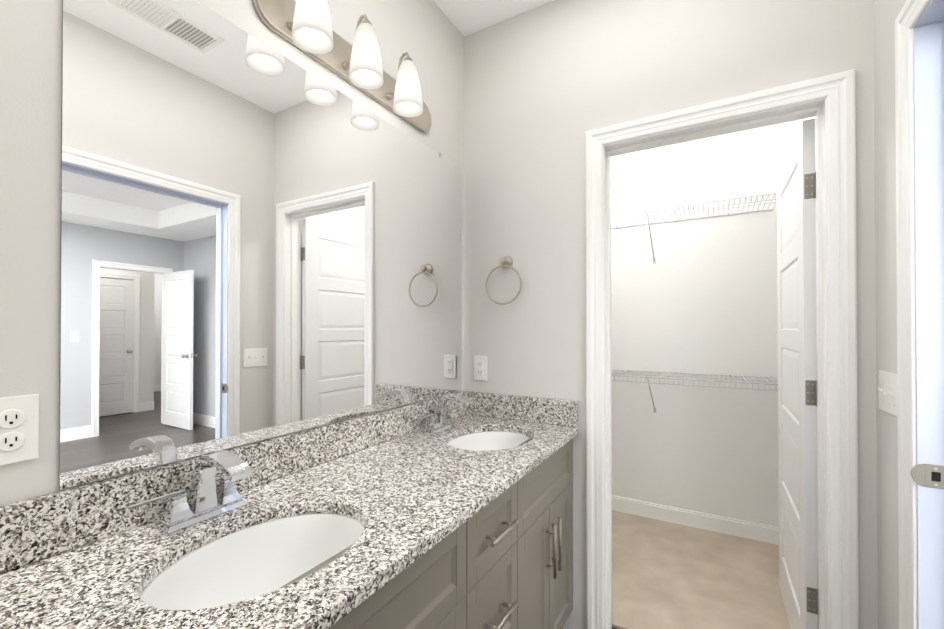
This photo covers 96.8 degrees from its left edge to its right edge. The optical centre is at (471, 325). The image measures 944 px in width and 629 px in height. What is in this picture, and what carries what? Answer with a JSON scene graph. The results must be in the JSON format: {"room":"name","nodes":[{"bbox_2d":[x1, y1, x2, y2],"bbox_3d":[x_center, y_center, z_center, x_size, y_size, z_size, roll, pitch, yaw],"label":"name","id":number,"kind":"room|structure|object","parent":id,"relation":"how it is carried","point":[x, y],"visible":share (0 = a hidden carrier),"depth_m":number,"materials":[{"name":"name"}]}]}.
{"room":"bathroom","nodes":[
{"label":"bathroom","id":0,"kind":"room"},
{"bbox_2d":[0,0,200,505],"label":"wall","id":1,"kind":"structure","parent":0,"point":[30,30],"depth_m":0.76,"materials":[{"name":"white paint"}]},
{"bbox_2d":[0,394,38,465],"bbox_3d":[-0.802,0.182,0.728,0.008,0.117,0.072,0,0,30],"label":"outlet","id":2,"kind":"object","parent":1,"relation":"attached to","point":[19,428],"visible":1,"depth_m":0.74,"materials":[{"name":"white plastic"}]},
{"bbox_2d":[0,399,431,570],"bbox_3d":[-0.449,0.368,1.325,0.020,0.110,1.675,0,0,30],"label":"backsplash","id":3,"kind":"structure","parent":1,"relation":"attached to","point":[39,527],"depth_m":0.86,"materials":[{"name":"stone"}]},
{"bbox_2d":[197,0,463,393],"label":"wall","id":4,"kind":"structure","parent":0,"point":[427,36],"depth_m":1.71,"materials":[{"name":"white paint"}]},
{"bbox_2d":[59,0,461,489],"bbox_3d":[-0.409,-0.234,1.409,0.010,1.089,1.440,0,0,30],"label":"mirror","id":5,"kind":"object","parent":4,"relation":"attached to","point":[259,240],"visible":0.98,"depth_m":1.05,"materials":[{"name":"grey mirror"}]},
{"bbox_2d":[253,0,431,131],"bbox_3d":[-0.314,-0.886,1.424,0.164,0.213,0.805,0,0,30],"label":"sconce","id":6,"kind":"object","parent":4,"relation":"attached to","point":[305,26],"visible":1,"depth_m":1.30,"materials":[{"name":"silver metal"}]},
{"bbox_2d":[433,0,552,35],"bbox_3d":[3.057,-1.501,-0.643,10.320,0.100,8.420,0,0,30],"label":"ceiling","id":7,"kind":"structure","parent":0,"point":[466,17],"depth_m":1.90,"materials":[{"name":"white paint"}]},
{"bbox_2d":[464,0,877,628],"bbox_3d":[0.627,-0.064,1.715,1.506,2.740,0.060,0,0,30],"label":"wall","id":8,"kind":"structure","parent":0,"point":[548,86],"depth_m":1.78,"materials":[{"name":"white paint"}]},
{"bbox_2d":[474,356,486,380],"bbox_3d":[0.040,0.203,2.010,0.072,0.117,0.008,0,0,30],"label":"outlet","id":9,"kind":"object","parent":8,"relation":"attached to","point":[480,367],"visible":1,"depth_m":2.01,"materials":[{"name":"white plastic"}]},
{"bbox_2d":[485,256,521,304],"bbox_3d":[0.149,-0.210,1.924,0.183,0.228,0.053,0,0,30],"label":"towel ring","id":10,"kind":"object","parent":8,"relation":"attached to","point":[506,262],"visible":1,"depth_m":1.92,"materials":[{"name":"silver metal"}]},
{"bbox_2d":[464,391,577,426],"bbox_3d":[0.209,0.372,1.901,0.545,0.110,0.020,0,0,30],"label":"backsplash","id":11,"kind":"structure","parent":8,"relation":"attached to","point":[564,412],"depth_m":1.87,"materials":[{"name":"stone"}]},
{"bbox_2d":[586,69,858,628],"bbox_3d":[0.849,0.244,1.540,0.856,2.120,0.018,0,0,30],"label":"door frame","id":12,"kind":"structure","parent":8,"relation":"attached to","point":[837,90],"depth_m":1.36,"materials":[{"name":"white wood"}]},
{"bbox_2d":[777,118,817,628],"bbox_3d":[1.382,0.279,1.790,0.045,2.030,0.712,0,0,30],"label":"closet door","id":13,"kind":"structure","parent":8,"relation":"in","point":[797,380],"depth_m":1.62,"materials":[{"name":"white wood"}]},
{"bbox_2d":[611,120,798,526],"bbox_3d":[1.080,-0.055,3.001,2.246,2.740,0.120,0,0,30],"label":"wall","id":14,"kind":"structure","parent":0,"point":[700,296],"depth_m":2.71,"materials":[{"name":"white paint"}]},
{"bbox_2d":[611,193,776,263],"bbox_3d":[0.903,-0.563,2.825,1.876,0.283,0.362,0,0,30],"label":"closet shelf","id":15,"kind":"object","parent":14,"relation":"attached to","point":[694,212],"visible":0.5,"depth_m":2.54,"materials":[{"name":"white metal"}]},
{"bbox_2d":[611,370,777,412],"bbox_3d":[0.903,0.447,2.817,1.876,0.283,0.362,0,0,30],"label":"closet shelf","id":16,"kind":"object","parent":14,"relation":"attached to","point":[678,379],"visible":0.62,"depth_m":2.51,"materials":[{"name":"white metal"}]},
{"bbox_2d":[612,495,778,544],"bbox_3d":[1.046,1.258,2.934,2.006,0.112,0.014,0,0,30],"label":"baseboard","id":17,"kind":"structure","parent":14,"relation":"attached to","point":[737,528],"depth_m":2.69,"materials":[{"name":"white wood"}]},
{"bbox_2d":[612,510,818,628],"bbox_3d":[0.753,1.305,2.424,2.006,0.012,1.190,0,0,30],"label":"floor","id":18,"kind":"structure","parent":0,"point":[667,575],"depth_m":2.14,"materials":[{"name":"beige carpet"}]},
{"bbox_2d":[799,0,906,628],"bbox_3d":[0.740,-0.074,0.341,0.060,2.740,4.830,0,0,30],"label":"wall","id":19,"kind":"structure","parent":0,"point":[886,13],"depth_m":1.23,"materials":[{"name":"white paint"}]},
{"bbox_2d":[877,370,897,416],"bbox_3d":[1.193,0.192,1.205,0.015,0.117,0.163,0,0,30],"label":"light switch","id":20,"kind":"object","parent":19,"relation":"attached to","point":[888,401],"visible":0.83,"depth_m":1.20,"materials":[{"name":"white plastic"}]},
{"bbox_2d":[895,0,943,628],"bbox_3d":[0.953,0.238,0.666,0.141,2.120,0.956,0,0,30],"label":"door frame","id":21,"kind":"structure","parent":19,"relation":"attached to","point":[928,41],"depth_m":1.04,"materials":[{"name":"white wood"}]},
{"bbox_2d":[910,464,943,488],"bbox_3d":[1.124,0.369,1.033,0.062,0.057,0.003,0,0,30],"label":"strike plate","id":22,"kind":"object","parent":21,"relation":"attached to","point":[928,475],"visible":1,"depth_m":1.03,"materials":[{"name":"silver metal"}]},
{"bbox_3d":[3.057,1.339,-0.663,10.320,0.100,8.420,0,0,30],"label":"floor","id":23,"kind":"structure","parent":0,"visible":0},
{"bbox_2d":[320,431,578,628],"bbox_3d":[-0.206,0.877,1.181,0.580,0.850,1.675,0,0,30],"label":"bathroom vanity","id":24,"kind":"object","parent":23,"relation":"on","point":[509,564],"depth_m":1.16,"materials":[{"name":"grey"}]},
{"bbox_2d":[0,415,578,628],"bbox_3d":[-0.211,0.437,1.187,0.569,0.030,1.675,0,0,30],"label":"countertop","id":25,"kind":"structure","parent":24,"relation":"on","point":[418,486],"depth_m":0.82,"materials":[{"name":"stone"}]},
{"bbox_2d":[120,447,267,534],"bbox_3d":[-0.544,0.346,0.898,0.181,0.148,0.281,0,0,30],"label":"faucet","id":26,"kind":"object","parent":25,"relation":"on","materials":[{"name":"silver metal"}]},
{"bbox_2d":[120,499,379,628],"bbox_3d":[-0.393,0.522,0.810,0.345,0.169,0.447,0,0,30],"label":"sink","id":27,"kind":"object","parent":25,"relation":"in","point":[208,580],"depth_m":0.91,"materials":[{"name":"white ceramic"}]},
{"bbox_2d":[416,391,475,434],"bbox_3d":[-0.080,0.352,1.705,0.181,0.148,0.280,0,0,30],"label":"faucet","id":28,"kind":"object","parent":25,"relation":"on","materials":[{"name":"silver metal"}]},
{"bbox_2d":[444,423,535,454],"bbox_3d":[0.071,0.528,1.616,0.345,0.169,0.447,0,0,30],"label":"sink","id":29,"kind":"object","parent":25,"relation":"in","point":[498,439],"depth_m":1.79,"materials":[{"name":"white ceramic"}]}
]}

